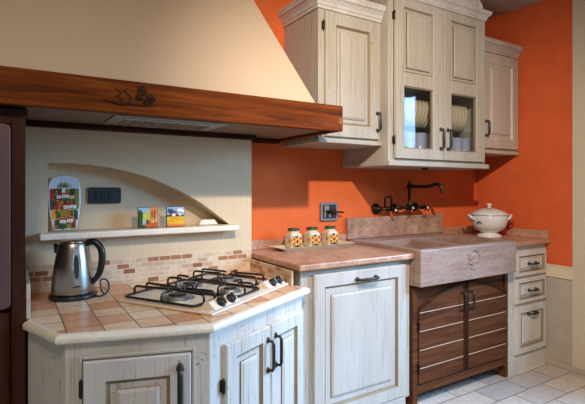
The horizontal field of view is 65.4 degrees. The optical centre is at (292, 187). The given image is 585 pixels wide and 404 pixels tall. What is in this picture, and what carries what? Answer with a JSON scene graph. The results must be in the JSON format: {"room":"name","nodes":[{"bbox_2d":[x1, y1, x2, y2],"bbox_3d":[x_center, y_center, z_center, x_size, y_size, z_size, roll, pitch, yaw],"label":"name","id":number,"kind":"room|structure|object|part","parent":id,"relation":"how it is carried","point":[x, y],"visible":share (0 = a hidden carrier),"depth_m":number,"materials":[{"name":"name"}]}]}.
{"room":"kitchen","nodes":[
{"label":"kitchen","id":0,"kind":"room"},
{"bbox_2d":[26,127,251,270],"bbox_3d":[-1.041,0.470,2.166,1.825,1.600,0.120,0,0,-32],"label":"wall","id":1,"kind":"structure","parent":0,"point":[211,178],"depth_m":2.32,"materials":[{"name":"beige paint"}]},
{"bbox_2d":[88,187,120,203],"bbox_3d":[-0.935,0.037,2.274,0.155,0.081,0.018,0,0,-32],"label":"wall socket","id":2,"kind":"object","parent":1,"relation":"attached to","point":[96,195],"visible":1,"depth_m":2.27,"materials":[{"name":"black plastic"}]},
{"bbox_2d":[39,224,238,240],"bbox_3d":[-0.711,0.215,2.255,0.950,0.029,0.075,0,0,-32],"label":"niche shelf","id":3,"kind":"object","parent":1,"relation":"attached to","point":[230,227],"visible":1,"depth_m":2.19,"materials":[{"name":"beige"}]},
{"bbox_2d":[48,176,80,230],"bbox_3d":[-1.075,0.070,2.151,0.138,0.256,0.049,0,0,-32],"label":"decorative board","id":4,"kind":"object","parent":3,"relation":"on","point":[64,192],"visible":0.99,"depth_m":2.14,"materials":[{"name":"multicoloured paint"}]},
{"bbox_2d":[137,207,157,227],"bbox_3d":[-0.731,0.149,2.303,0.097,0.104,0.024,0,0,-32],"label":"box","id":5,"kind":"object","parent":3,"relation":"on","point":[147,216],"depth_m":2.30,"materials":[{"name":"multicoloured cardboard"}]},
{"bbox_2d":[166,206,184,226],"bbox_3d":[-0.610,0.149,2.378,0.097,0.104,0.024,0,0,-32],"label":"box","id":6,"kind":"object","parent":3,"relation":"on","point":[175,216],"depth_m":2.37,"materials":[{"name":"multicoloured cardboard"}]},
{"bbox_2d":[197,219,216,224],"bbox_3d":[-0.469,0.187,2.510,0.108,0.028,0.045,0,0,-32],"label":"box","id":7,"kind":"object","parent":3,"relation":"on","point":[200,221],"visible":1,"depth_m":2.49,"materials":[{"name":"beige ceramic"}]},
{"bbox_2d":[252,0,475,240],"bbox_3d":[-0.167,-0.055,2.835,4.195,2.650,0.100,0,0,-32],"label":"wall","id":8,"kind":"structure","parent":0,"point":[289,184],"depth_m":3.01,"materials":[{"name":"orange paint"}]},
{"bbox_2d":[28,249,249,293],"bbox_3d":[-0.703,0.407,2.297,1.089,0.126,0.011,0,0,-32],"label":"backsplash","id":9,"kind":"structure","parent":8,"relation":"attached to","point":[151,268],"depth_m":2.30,"materials":[{"name":"tile"}]},
{"bbox_2d":[0,0,342,143],"bbox_3d":[-0.795,-0.825,2.000,2.068,1.107,0.657,0,0,-32],"label":"range hood","id":10,"kind":"object","parent":8,"relation":"attached to","point":[192,68],"visible":0.98,"depth_m":1.92,"materials":[{"name":"paint"}]},
{"bbox_3d":[-0.628,-0.283,2.387,1.340,0.024,0.172,0,0,-32],"label":"trim","id":11,"kind":"part","parent":10,"relation":"part of","materials":[{"name":"brown wood"}]},
{"bbox_3d":[-0.821,-0.300,2.010,2.035,0.008,0.612,0,0,-32],"label":"underside panel","id":12,"kind":"part","parent":10,"relation":"part of","materials":[{"name":"brown wood"}]},
{"bbox_3d":[-0.577,-0.289,2.080,0.495,0.012,0.275,0,0,-32],"label":"extractor panel","id":13,"kind":"part","parent":10,"relation":"part of","materials":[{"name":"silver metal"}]},
{"bbox_2d":[277,0,385,149],"bbox_3d":[0.237,-0.672,2.773,0.514,0.835,0.427,0,0,-32],"label":"upper cabinet","id":14,"kind":"object","parent":8,"relation":"attached to","point":[333,46],"visible":0.86,"depth_m":2.64,"materials":[{"name":"beige wood"}]},
{"bbox_3d":[0.234,-1.046,2.776,0.511,0.088,0.418,0,0,-32],"label":"crown moulding","id":15,"kind":"part","parent":14,"relation":"part of","materials":[{"name":"white wood"}]},
{"bbox_3d":[0.244,-0.268,2.804,0.470,0.026,0.382,0,0,-32],"label":"board","id":16,"kind":"part","parent":14,"relation":"part of","materials":[{"name":"beige wood"}]},
{"bbox_3d":[0.348,-0.641,2.647,0.395,0.702,0.022,0,0,-32],"label":"door","id":17,"kind":"part","parent":14,"relation":"part of","materials":[{"name":"beige wood"}]},
{"bbox_3d":[0.351,-0.641,2.643,0.189,0.496,0.012,0,0,-32],"label":"raised panel","id":18,"kind":"part","parent":14,"relation":"part of","materials":[{"name":"beige wood"}]},
{"bbox_3d":[0.515,-0.395,2.721,0.021,0.128,0.047,0,0,-32],"label":"handle","id":19,"kind":"part","parent":14,"relation":"part of","materials":[{"name":"grey metal"}]},
{"bbox_2d":[320,202,343,220],"bbox_3d":[0.262,0.156,3.008,0.164,0.124,0.056,0,0,-32],"label":"wall switch","id":20,"kind":"object","parent":8,"relation":"attached to","point":[329,211],"visible":1,"depth_m":3.00,"materials":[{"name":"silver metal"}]},
{"bbox_3d":[0.292,0.154,3.013,0.109,0.027,0.035,0,0,-23],"label":"lever","id":21,"kind":"part","parent":20,"relation":"part of","materials":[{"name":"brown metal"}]},
{"bbox_2d":[371,196,397,213],"bbox_3d":[0.652,0.121,3.219,0.180,0.132,0.090,0,0,20],"label":"valve","id":22,"kind":"object","parent":8,"relation":"attached to","point":[376,208],"visible":1,"depth_m":3.20,"materials":[{"name":"brown metal"}]},
{"bbox_2d":[345,214,442,239],"bbox_3d":[0.766,0.275,3.331,0.945,0.146,0.033,0,0,-32],"label":"backsplash","id":23,"kind":"structure","parent":8,"relation":"attached to","point":[399,225],"depth_m":3.28,"materials":[{"name":"stone"}]},
{"bbox_2d":[343,0,492,170],"bbox_3d":[0.864,-0.748,3.123,0.992,1.257,0.489,0,0,-32],"label":"upper cabinet","id":24,"kind":"object","parent":8,"relation":"attached to","point":[433,51],"visible":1,"depth_m":2.93,"materials":[{"name":"beige wood"}]},
{"bbox_2d":[404,98,409,123],"bbox_3d":[0.725,-0.489,2.970,0.048,0.189,0.194,0,0,-7],"label":"plate","id":25,"kind":"object","parent":24,"relation":"on","point":[407,101],"visible":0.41,"depth_m":2.91,"materials":[{"name":"beige"}]},
{"bbox_2d":[404,99,413,127],"bbox_3d":[0.753,-0.489,2.988,0.048,0.189,0.194,0,0,-7],"label":"plate","id":26,"kind":"object","parent":24,"relation":"on","point":[411,100],"visible":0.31,"depth_m":2.92,"materials":[{"name":"beige"}]},
{"bbox_2d":[404,132,415,147],"bbox_3d":[0.758,-0.273,2.960,0.084,0.175,0.084,0,0,-32],"label":"tumbler","id":27,"kind":"object","parent":24,"relation":"in","point":[409,137],"visible":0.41,"depth_m":2.92,"materials":[{"name":"blue"}]},
{"bbox_2d":[406,99,417,127],"bbox_3d":[0.781,-0.489,3.005,0.048,0.189,0.194,0,0,-7],"label":"plate","id":28,"kind":"object","parent":24,"relation":"on","point":[415,100],"visible":0.38,"depth_m":2.94,"materials":[{"name":"beige"}]},
{"bbox_2d":[410,100,420,127],"bbox_3d":[0.809,-0.489,3.022,0.048,0.189,0.194,0,0,-7],"label":"plate","id":29,"kind":"object","parent":24,"relation":"on","point":[419,101],"visible":0.35,"depth_m":2.96,"materials":[{"name":"beige ceramic"}]},
{"bbox_3d":[0.859,-0.149,3.142,0.948,0.030,0.452,0,0,-32],"label":"board","id":30,"kind":"part","parent":24,"relation":"part of","materials":[{"name":"beige wood"}]},
{"bbox_3d":[0.784,-0.902,2.837,0.208,0.347,0.010,0,0,-32],"label":"raised panel","id":31,"kind":"part","parent":24,"relation":"part of","materials":[{"name":"beige wood"}]},
{"bbox_2d":[413,100,424,128],"bbox_3d":[0.838,-0.489,3.040,0.048,0.189,0.194,0,0,-7],"label":"plate","id":32,"kind":"object","parent":24,"relation":"on","point":[422,101],"visible":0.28,"depth_m":2.98,"materials":[{"name":"beige ceramic"}]},
{"bbox_3d":[0.794,-0.665,2.849,0.422,0.970,0.022,0,0,-32],"label":"door","id":33,"kind":"part","parent":24,"relation":"part of","materials":[{"name":"beige wood"}]},
{"bbox_2d":[415,133,425,147],"bbox_3d":[0.839,-0.273,3.010,0.084,0.175,0.084,0,0,-32],"label":"tumbler","id":34,"kind":"object","parent":24,"relation":"in","point":[420,142],"visible":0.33,"depth_m":2.97,"materials":[{"name":"blue"}]},
{"bbox_2d":[417,101,428,128],"bbox_3d":[0.866,-0.489,3.057,0.048,0.189,0.194,0,0,-7],"label":"plate","id":35,"kind":"object","parent":24,"relation":"on","point":[426,102],"visible":0.33,"depth_m":2.99,"materials":[{"name":"beige ceramic"}]},
{"bbox_2d":[420,101,429,129],"bbox_3d":[0.894,-0.489,3.074,0.048,0.189,0.194,0,0,-7],"label":"plate","id":36,"kind":"object","parent":24,"relation":"on","point":[428,114],"visible":0.25,"depth_m":3.01,"materials":[{"name":"beige ceramic"}]},
{"bbox_2d":[426,134,429,148],"bbox_3d":[0.919,-0.273,3.060,0.084,0.175,0.084,0,0,-32],"label":"tumbler","id":37,"kind":"object","parent":24,"relation":"in","point":[427,135],"visible":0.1,"depth_m":3.03,"materials":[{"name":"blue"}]},
{"bbox_3d":[0.858,-1.202,3.133,0.992,0.063,0.466,0,0,-32],"label":"crown moulding","id":38,"kind":"part","parent":24,"relation":"part of","materials":[{"name":"white wood"}]},
{"bbox_3d":[0.959,-0.315,2.923,0.021,0.150,0.047,0,0,-32],"label":"handle","id":39,"kind":"part","parent":24,"relation":"part of","materials":[{"name":"grey metal"}]},
{"bbox_3d":[1.017,-0.315,2.958,0.021,0.150,0.047,0,0,-32],"label":"handle","id":40,"kind":"part","parent":24,"relation":"part of","materials":[{"name":"grey metal"}]},
{"bbox_2d":[452,105,454,121],"bbox_3d":[1.085,-0.489,3.193,0.048,0.189,0.194,0,0,-7],"label":"plate","id":41,"kind":"object","parent":24,"relation":"on","point":[453,107],"visible":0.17,"depth_m":3.11,"materials":[{"name":"beige ceramic"}]},
{"bbox_2d":[452,105,457,127],"bbox_3d":[1.113,-0.489,3.210,0.048,0.189,0.194,0,0,-7],"label":"plate","id":42,"kind":"object","parent":24,"relation":"on","point":[455,106],"visible":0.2,"depth_m":3.14,"materials":[{"name":"beige ceramic"}]},
{"bbox_2d":[452,105,460,131],"bbox_3d":[1.141,-0.489,3.227,0.048,0.189,0.194,0,0,-7],"label":"plate","id":43,"kind":"object","parent":24,"relation":"on","point":[458,106],"visible":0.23,"depth_m":3.16,"materials":[{"name":"beige ceramic"}]},
{"bbox_2d":[454,138,461,150],"bbox_3d":[1.153,-0.268,3.204,0.076,0.165,0.076,0,0,-32],"label":"tumbler","id":44,"kind":"object","parent":24,"relation":"in","point":[457,141],"visible":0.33,"depth_m":3.17,"materials":[{"name":"blue"}]},
{"bbox_2d":[453,106,463,132],"bbox_3d":[1.169,-0.489,3.245,0.048,0.189,0.194,0,0,-7],"label":"plate","id":45,"kind":"object","parent":24,"relation":"on","point":[462,107],"visible":0.29,"depth_m":3.18,"materials":[{"name":"beige ceramic"}]},
{"bbox_2d":[456,106,466,132],"bbox_3d":[1.197,-0.489,3.262,0.048,0.189,0.194,0,0,-7],"label":"plate","id":46,"kind":"object","parent":24,"relation":"on","point":[465,108],"visible":0.27,"depth_m":3.19,"materials":[{"name":"beige ceramic"}]},
{"bbox_3d":[1.151,-0.902,3.064,0.210,0.347,0.010,0,0,-32],"label":"raised panel","id":47,"kind":"part","parent":24,"relation":"part of","materials":[{"name":"beige wood"}]},
{"bbox_3d":[1.157,-0.665,3.073,0.414,0.970,0.022,0,0,-32],"label":"door","id":48,"kind":"part","parent":24,"relation":"part of","materials":[{"name":"beige wood"}]},
{"bbox_2d":[462,138,469,150],"bbox_3d":[1.226,-0.268,3.249,0.076,0.165,0.076,0,0,-32],"label":"tumbler","id":49,"kind":"object","parent":24,"relation":"in","point":[465,141],"visible":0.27,"depth_m":3.21,"materials":[{"name":"blue"}]},
{"bbox_2d":[392,181,443,211],"bbox_3d":[0.907,0.060,3.257,0.297,0.228,0.307,0,0,-32],"label":"faucet","id":50,"kind":"object","parent":8,"relation":"attached to","point":[415,206],"visible":0.96,"depth_m":3.29,"materials":[{"name":"brown metal"}]},
{"bbox_3d":[0.942,0.044,3.246,0.269,0.196,0.037,0,0,37],"label":"spout","id":51,"kind":"part","parent":50,"relation":"part of","materials":[{"name":"brown metal"}]},
{"bbox_2d":[405,363,584,403],"bbox_3d":[1.015,1.300,1.068,4.350,0.060,4.350,0,0,-32],"label":"floor","id":52,"kind":"structure","parent":0,"point":[544,383],"depth_m":2.87,"materials":[{"name":"tile"}]},
{"bbox_2d":[0,107,27,403],"bbox_3d":[-1.350,0.497,1.612,0.707,1.546,0.495,0,0,-32],"label":"cabinet","id":53,"kind":"object","parent":52,"relation":"on","point":[12,333],"visible":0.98,"depth_m":1.59,"materials":[{"name":"brown wood"}]},
{"bbox_2d":[0,123,10,309],"bbox_3d":[-1.318,0.098,1.586,0.576,0.637,0.476,0,0,-32],"label":"oven","id":54,"kind":"object","parent":53,"relation":"in","point":[5,130],"visible":1,"depth_m":1.56,"materials":[{"name":"grey metal"}]},
{"bbox_3d":[-1.234,0.796,1.449,0.575,0.728,0.022,0,0,-32],"label":"door","id":55,"kind":"part","parent":53,"relation":"part of","materials":[{"name":"brown wood"}]},
{"bbox_3d":[-1.240,-0.264,1.433,0.707,0.024,0.042,0,0,-32],"label":"moulding","id":56,"kind":"part","parent":53,"relation":"part of","materials":[{"name":"brown wood"}]},
{"bbox_2d":[26,296,302,403],"bbox_3d":[-0.484,0.885,1.937,1.108,0.769,0.851,0,0,-32],"label":"base cabinet","id":57,"kind":"object","parent":52,"relation":"on","point":[257,359],"visible":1,"depth_m":1.58,"materials":[{"name":"white wood"}]},
{"bbox_3d":[-0.512,0.861,1.519,0.340,0.598,0.022,0,0,-14],"label":"door","id":58,"kind":"part","parent":57,"relation":"part of","materials":[{"name":"white wood"}]},
{"bbox_3d":[-0.511,0.861,1.515,0.144,0.402,0.011,0,0,-14],"label":"raised panel","id":59,"kind":"part","parent":57,"relation":"part of","materials":[{"name":"white wood"}]},
{"bbox_2d":[23,271,309,344],"bbox_3d":[-0.471,0.485,1.943,1.170,0.031,0.853,0,0,-32],"label":"countertop","id":60,"kind":"structure","parent":57,"relation":"on","point":[103,318],"depth_m":1.66,"materials":[{"name":"beige tile"}]},
{"bbox_2d":[26,266,29,318],"bbox_3d":[-1.062,0.407,1.820,0.014,0.126,0.444,0,0,-32],"label":"mosaic upstand","id":61,"kind":"object","parent":60,"relation":"on","point":[27,275],"visible":0.66,"depth_m":1.63,"materials":[{"name":"tile"}]},
{"bbox_2d":[48,238,109,301],"bbox_3d":[-0.925,0.344,1.979,0.240,0.252,0.192,0,0,-32],"label":"kettle","id":62,"kind":"object","parent":60,"relation":"on","point":[74,279],"visible":1,"depth_m":1.91,"materials":[{"name":"silver metal"}]},
{"bbox_3d":[-0.946,0.227,1.967,0.108,0.012,0.108,0,0,-32],"label":"lid","id":63,"kind":"part","parent":62,"relation":"part of","materials":[{"name":"silver metal"}]},
{"bbox_3d":[-0.903,0.330,1.906,0.020,0.100,0.018,0,0,-32],"label":"gauge glass","id":64,"kind":"part","parent":62,"relation":"part of","materials":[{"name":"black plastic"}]},
{"bbox_3d":[-0.854,0.316,1.967,0.095,0.197,0.030,0,0,0],"label":"handle","id":65,"kind":"part","parent":62,"relation":"part of","materials":[{"name":"black plastic"}]},
{"bbox_3d":[-0.832,0.435,1.994,0.057,0.066,0.083,0,0,2],"label":"power cord","id":66,"kind":"part","parent":62,"relation":"part of","materials":[{"name":"black plastic"}]},
{"bbox_2d":[117,275,287,315],"bbox_3d":[-0.371,0.441,2.045,0.485,0.056,0.608,0,0,27],"label":"gas hob","id":67,"kind":"object","parent":60,"relation":"in","point":[212,307],"visible":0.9,"depth_m":1.89,"materials":[{"name":"white metal"}]},
{"bbox_2d":[125,282,220,307],"bbox_3d":[-0.493,0.433,1.896,0.378,0.043,0.202,0,0,27],"label":"support","id":68,"kind":"object","parent":67,"relation":"on","point":[195,291],"visible":0.94,"depth_m":1.87,"materials":[{"name":"black metal"}]},
{"bbox_3d":[-0.475,0.450,1.885,0.140,0.016,0.140,0,0,27],"label":"burner","id":69,"kind":"part","parent":67,"relation":"part of","materials":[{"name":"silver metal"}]},
{"bbox_3d":[-0.477,0.450,2.115,0.115,0.016,0.115,0,0,27],"label":"burner","id":70,"kind":"part","parent":67,"relation":"part of","materials":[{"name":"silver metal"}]},
{"bbox_2d":[160,274,259,296],"bbox_3d":[-0.376,0.433,2.062,0.438,0.043,0.192,0,0,27],"label":"support","id":71,"kind":"object","parent":67,"relation":"on","point":[201,280],"visible":0.9,"depth_m":2.05,"materials":[{"name":"black metal"}]},
{"bbox_3d":[-0.282,0.444,1.794,0.070,0.028,0.170,0,0,27],"label":"control panel","id":72,"kind":"part","parent":67,"relation":"part of","materials":[{"name":"silver metal"}]},
{"bbox_3d":[-0.274,0.434,1.758,0.040,0.044,0.040,0,0,-18],"label":"knob","id":73,"kind":"part","parent":67,"relation":"part of","materials":[{"name":"black plastic"}]},
{"bbox_2d":[188,268,267,285],"bbox_3d":[-0.318,0.433,2.244,0.378,0.043,0.176,0,0,27],"label":"support","id":74,"kind":"object","parent":67,"relation":"on","point":[236,273],"visible":0.82,"depth_m":2.25,"materials":[{"name":"black metal"}]},
{"bbox_3d":[-0.319,0.450,2.243,0.115,0.016,0.115,0,0,27],"label":"burner","id":75,"kind":"part","parent":67,"relation":"part of","materials":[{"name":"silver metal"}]},
{"bbox_3d":[-0.276,0.450,2.008,0.100,0.016,0.100,0,0,27],"label":"burner","id":76,"kind":"part","parent":67,"relation":"part of","materials":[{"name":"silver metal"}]},
{"bbox_3d":[-0.244,0.434,1.817,0.040,0.044,0.040,0,0,-18],"label":"knob","id":77,"kind":"part","parent":67,"relation":"part of","materials":[{"name":"black plastic"}]},
{"bbox_3d":[-0.100,0.444,2.153,0.070,0.028,0.155,0,0,27],"label":"control panel","id":78,"kind":"part","parent":67,"relation":"part of","materials":[{"name":"white metal"}]},
{"bbox_3d":[-0.090,0.434,2.121,0.040,0.044,0.040,0,0,-18],"label":"knob","id":79,"kind":"part","parent":67,"relation":"part of","materials":[{"name":"black plastic"}]},
{"bbox_3d":[-0.064,0.434,2.172,0.040,0.044,0.040,0,0,-18],"label":"knob","id":80,"kind":"part","parent":67,"relation":"part of","materials":[{"name":"black plastic"}]},
{"bbox_2d":[251,259,292,284],"bbox_3d":[-0.116,0.436,2.392,0.011,0.068,0.442,0,0,-32],"label":"mosaic upstand","id":81,"kind":"object","parent":60,"relation":"on","point":[268,270],"visible":1,"depth_m":2.37,"materials":[{"name":"tile"}]},
{"bbox_3d":[-0.377,0.685,1.531,0.027,0.189,0.050,0,0,-14],"label":"handle","id":82,"kind":"part","parent":57,"relation":"part of","materials":[{"name":"grey metal"}]},
{"bbox_3d":[-0.171,0.863,1.761,0.022,0.595,0.282,0,0,31],"label":"door","id":83,"kind":"part","parent":57,"relation":"part of","materials":[{"name":"white wood"}]},
{"bbox_3d":[-0.167,0.863,1.758,0.011,0.423,0.110,0,0,31],"label":"raised panel","id":84,"kind":"part","parent":57,"relation":"part of","materials":[{"name":"white wood"}]},
{"bbox_3d":[-0.090,0.680,1.847,0.047,0.148,0.020,0,0,37],"label":"handle","id":85,"kind":"part","parent":57,"relation":"part of","materials":[{"name":"grey metal"}]},
{"bbox_3d":[-0.061,0.676,1.896,0.047,0.148,0.020,0,0,37],"label":"handle","id":86,"kind":"part","parent":57,"relation":"part of","materials":[{"name":"grey metal"}]},
{"bbox_3d":[-0.026,0.863,2.000,0.022,0.595,0.266,0,0,31],"label":"door","id":87,"kind":"part","parent":57,"relation":"part of","materials":[{"name":"white wood"}]},
{"bbox_3d":[-0.022,0.863,1.998,0.011,0.423,0.094,0,0,31],"label":"raised panel","id":88,"kind":"part","parent":57,"relation":"part of","materials":[{"name":"white wood"}]},
{"bbox_2d":[252,258,408,403],"bbox_3d":[0.214,0.835,2.630,0.736,0.871,0.646,0,0,-32],"label":"base cabinet","id":89,"kind":"object","parent":52,"relation":"on","point":[356,317],"visible":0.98,"depth_m":2.37,"materials":[{"name":"beige wood"}]},
{"bbox_2d":[252,234,413,271],"bbox_3d":[0.196,0.355,2.629,0.764,0.086,0.627,0,0,-32],"label":"countertop","id":90,"kind":"structure","parent":89,"relation":"on","point":[353,254],"depth_m":2.49,"materials":[{"name":"pink stone"}]},
{"bbox_2d":[269,240,355,250],"bbox_3d":[0.132,0.357,2.816,0.560,0.021,0.144,0,0,-34],"label":"serving tray","id":91,"kind":"object","parent":90,"relation":"on","point":[341,242],"visible":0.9,"depth_m":2.76,"materials":[{"name":"beige ceramic"}]},
{"bbox_2d":[285,228,301,247],"bbox_3d":[0.006,0.301,2.744,0.082,0.120,0.080,0,0,-32],"label":"jar","id":92,"kind":"object","parent":91,"relation":"on","point":[293,238],"visible":0.98,"depth_m":2.71,"materials":[{"name":"beige ceramic"}]},
{"bbox_3d":[0.006,0.249,2.744,0.072,0.016,0.072,0,0,-32],"label":"lid","id":93,"kind":"part","parent":92,"relation":"part of","materials":[{"name":"green paint"}]},
{"bbox_2d":[304,227,320,246],"bbox_3d":[0.120,0.301,2.818,0.082,0.120,0.080,0,0,-32],"label":"jar","id":94,"kind":"object","parent":91,"relation":"on","point":[312,236],"visible":1,"depth_m":2.79,"materials":[{"name":"beige ceramic"}]},
{"bbox_3d":[0.120,0.249,2.818,0.072,0.016,0.072,0,0,-32],"label":"lid","id":95,"kind":"part","parent":94,"relation":"part of","materials":[{"name":"green paint"}]},
{"bbox_2d":[322,226,338,244],"bbox_3d":[0.239,0.301,2.894,0.082,0.120,0.080,0,0,-32],"label":"jar","id":96,"kind":"object","parent":91,"relation":"on","point":[330,235],"visible":0.98,"depth_m":2.87,"materials":[{"name":"beige ceramic"}]},
{"bbox_3d":[0.238,0.249,2.895,0.072,0.016,0.072,0,0,-32],"label":"lid","id":97,"kind":"part","parent":96,"relation":"part of","materials":[{"name":"green paint"}]},
{"bbox_3d":[0.367,0.796,2.402,0.626,0.737,0.022,0,0,-32],"label":"door","id":98,"kind":"part","parent":89,"relation":"part of","materials":[{"name":"white wood"}]},
{"bbox_3d":[0.369,0.796,2.399,0.414,0.525,0.012,0,0,-32],"label":"raised panel","id":99,"kind":"part","parent":89,"relation":"part of","materials":[{"name":"white wood"}]},
{"bbox_3d":[0.397,0.475,2.392,0.158,0.024,0.050,0,0,-32],"label":"handle","id":100,"kind":"part","parent":89,"relation":"part of","materials":[{"name":"grey metal"}]},
{"bbox_2d":[406,273,507,403],"bbox_3d":[0.931,0.913,3.052,0.900,0.714,0.606,0,0,-32],"label":"base cabinet","id":101,"kind":"object","parent":52,"relation":"on","point":[458,330],"visible":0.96,"depth_m":2.78,"materials":[{"name":"brown wood"}]},
{"bbox_2d":[349,233,515,287],"bbox_3d":[0.928,0.451,3.032,0.898,0.206,0.643,0,0,-32],"label":"sink","id":102,"kind":"object","parent":101,"relation":"on","point":[439,258],"visible":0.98,"depth_m":2.80,"materials":[{"name":"stone"}]},
{"bbox_3d":[0.893,0.859,2.729,0.404,0.537,0.022,0,0,-32],"label":"door","id":103,"kind":"part","parent":101,"relation":"part of","materials":[{"name":"brown wood"}]},
{"bbox_3d":[1.050,0.695,2.795,0.018,0.131,0.045,0,0,-32],"label":"handle","id":104,"kind":"part","parent":101,"relation":"part of","materials":[{"name":"grey metal"}]},
{"bbox_3d":[1.118,0.695,2.837,0.018,0.131,0.045,0,0,-32],"label":"handle","id":105,"kind":"part","parent":101,"relation":"part of","materials":[{"name":"grey metal"}]},
{"bbox_3d":[1.246,0.859,2.947,0.402,0.537,0.022,0,0,-32],"label":"door","id":106,"kind":"part","parent":101,"relation":"part of","materials":[{"name":"brown wood"}]},
{"bbox_2d":[491,243,545,375],"bbox_3d":[1.508,0.835,3.431,0.472,0.871,0.644,0,0,-32],"label":"base cabinet","id":107,"kind":"object","parent":52,"relation":"on","point":[527,285],"visible":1,"depth_m":3.19,"materials":[{"name":"beige wood"}]},
{"bbox_2d":[442,225,549,246],"bbox_3d":[1.497,0.353,3.435,0.487,0.090,0.622,0,0,-32],"label":"countertop","id":108,"kind":"structure","parent":107,"relation":"on","point":[523,237],"depth_m":3.42,"materials":[{"name":"pink stone"}]},
{"bbox_2d":[466,203,512,237],"bbox_3d":[1.486,0.241,3.445,0.274,0.253,0.265,0,0,44],"label":"soup tureen","id":109,"kind":"object","parent":108,"relation":"on","point":[489,221],"visible":1,"depth_m":3.36,"materials":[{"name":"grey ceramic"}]},
{"bbox_3d":[1.347,0.223,3.445,0.056,0.054,0.083,0,0,0],"label":"handle","id":110,"kind":"part","parent":109,"relation":"part of","materials":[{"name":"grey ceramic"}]},
{"bbox_2d":[471,215,507,237],"bbox_3d":[1.484,0.285,3.444,0.264,0.165,0.260,0,0,-32],"label":"bowl","id":111,"kind":"object","parent":109,"relation":"attached to","point":[489,226],"depth_m":3.36,"materials":[{"name":"white ceramic"}]},
{"bbox_3d":[1.486,0.159,3.445,0.266,0.089,0.266,0,0,-32],"label":"lid","id":112,"kind":"part","parent":109,"relation":"part of","materials":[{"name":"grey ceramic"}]},
{"bbox_2d":[498,220,513,235],"bbox_3d":[1.649,0.307,3.543,0.077,0.121,0.112,0,0,-32],"label":"mug","id":113,"kind":"object","parent":108,"relation":"on","point":[503,232],"visible":0.52,"depth_m":3.52,"materials":[{"name":"red paint"}]},
{"bbox_3d":[1.679,0.712,3.212,0.363,0.168,0.022,0,0,-32],"label":"drawer","id":114,"kind":"part","parent":107,"relation":"part of","materials":[{"name":"white wood"}]},
{"bbox_3d":[1.679,0.527,3.212,0.363,0.166,0.022,0,0,-32],"label":"drawer","id":115,"kind":"part","parent":107,"relation":"part of","materials":[{"name":"white wood"}]},
{"bbox_3d":[1.679,0.982,3.212,0.363,0.320,0.022,0,0,-32],"label":"door","id":116,"kind":"part","parent":107,"relation":"part of","materials":[{"name":"white wood"}]},
{"bbox_3d":[1.681,0.712,3.209,0.267,0.072,0.012,0,0,-32],"label":"raised panel","id":117,"kind":"part","parent":107,"relation":"part of","materials":[{"name":"white wood"}]},
{"bbox_3d":[1.681,0.527,3.209,0.267,0.070,0.012,0,0,-32],"label":"raised panel","id":118,"kind":"part","parent":107,"relation":"part of","materials":[{"name":"white wood"}]},
{"bbox_3d":[1.681,0.982,3.209,0.237,0.194,0.012,0,0,-32],"label":"raised panel","id":119,"kind":"part","parent":107,"relation":"part of","materials":[{"name":"white wood"}]},
{"bbox_3d":[1.690,0.875,3.192,0.112,0.023,0.046,0,0,-32],"label":"handle","id":120,"kind":"part","parent":107,"relation":"part of","materials":[{"name":"grey metal"}]},
{"bbox_3d":[1.690,0.712,3.192,0.112,0.023,0.046,0,0,-32],"label":"handle","id":121,"kind":"part","parent":107,"relation":"part of","materials":[{"name":"grey metal"}]},
{"bbox_3d":[1.690,0.527,3.192,0.112,0.023,0.046,0,0,-32],"label":"handle","id":122,"kind":"part","parent":107,"relation":"part of","materials":[{"name":"grey metal"}]},
{"bbox_2d":[480,0,541,19],"bbox_3d":[1.015,-1.420,1.068,4.350,0.080,4.350,0,0,-32],"label":"ceiling","id":123,"kind":"structure","parent":0,"point":[498,7],"depth_m":3.45,"materials":[{"name":"paint"}]},
{"bbox_2d":[476,0,584,369],"bbox_3d":[2.704,-0.055,2.052,0.132,2.650,4.250,0,0,-32],"label":"wall","id":124,"kind":"structure","parent":0,"point":[534,186],"depth_m":3.30,"materials":[{"name":"orange paint"}]},
{"bbox_2d":[485,36,522,156],"bbox_3d":[1.448,-0.664,3.521,0.480,0.824,0.427,0,0,-32],"label":"upper cabinet","id":125,"kind":"object","parent":124,"relation":"attached to","point":[501,62],"visible":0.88,"depth_m":3.38,"materials":[{"name":"grey wood"}]},
{"bbox_3d":[1.397,-0.430,3.266,0.021,0.128,0.047,0,0,-32],"label":"handle","id":126,"kind":"part","parent":125,"relation":"part of","materials":[{"name":"grey metal"}]},
{"bbox_3d":[1.540,-0.635,3.378,0.228,0.488,0.012,0,0,-32],"label":"raised panel","id":127,"kind":"part","parent":125,"relation":"part of","materials":[{"name":"grey wood"}]},
{"bbox_3d":[1.436,-0.263,3.541,0.480,0.022,0.380,0,0,-32],"label":"board","id":128,"kind":"part","parent":125,"relation":"part of","materials":[{"name":"grey wood"}]},
{"bbox_3d":[1.542,-1.034,3.369,0.480,0.084,0.048,0,0,-32],"label":"crown moulding","id":129,"kind":"part","parent":125,"relation":"part of","materials":[{"name":"grey wood"}]},
{"bbox_2d":[545,276,571,365],"bbox_3d":[1.893,0.955,3.249,0.014,0.630,0.198,0,0,-32],"label":"wainscoting","id":130,"kind":"structure","parent":124,"relation":"attached to","point":[558,299],"depth_m":3.23,"materials":[{"name":"paint"}]},
{"bbox_2d":[545,263,571,279],"bbox_3d":[1.889,0.595,3.246,0.024,0.090,0.198,0,0,-32],"label":"trim","id":131,"kind":"structure","parent":124,"relation":"attached to","point":[557,271],"depth_m":3.23,"materials":[{"name":"beige paint"}]},
{"bbox_2d":[545,358,584,375],"bbox_3d":[2.083,1.252,2.913,0.016,0.035,0.968,0,0,-32],"label":"baseboard","id":132,"kind":"structure","parent":124,"relation":"attached to","point":[548,361],"depth_m":3.18,"materials":[{"name":"paint"}]}
]}

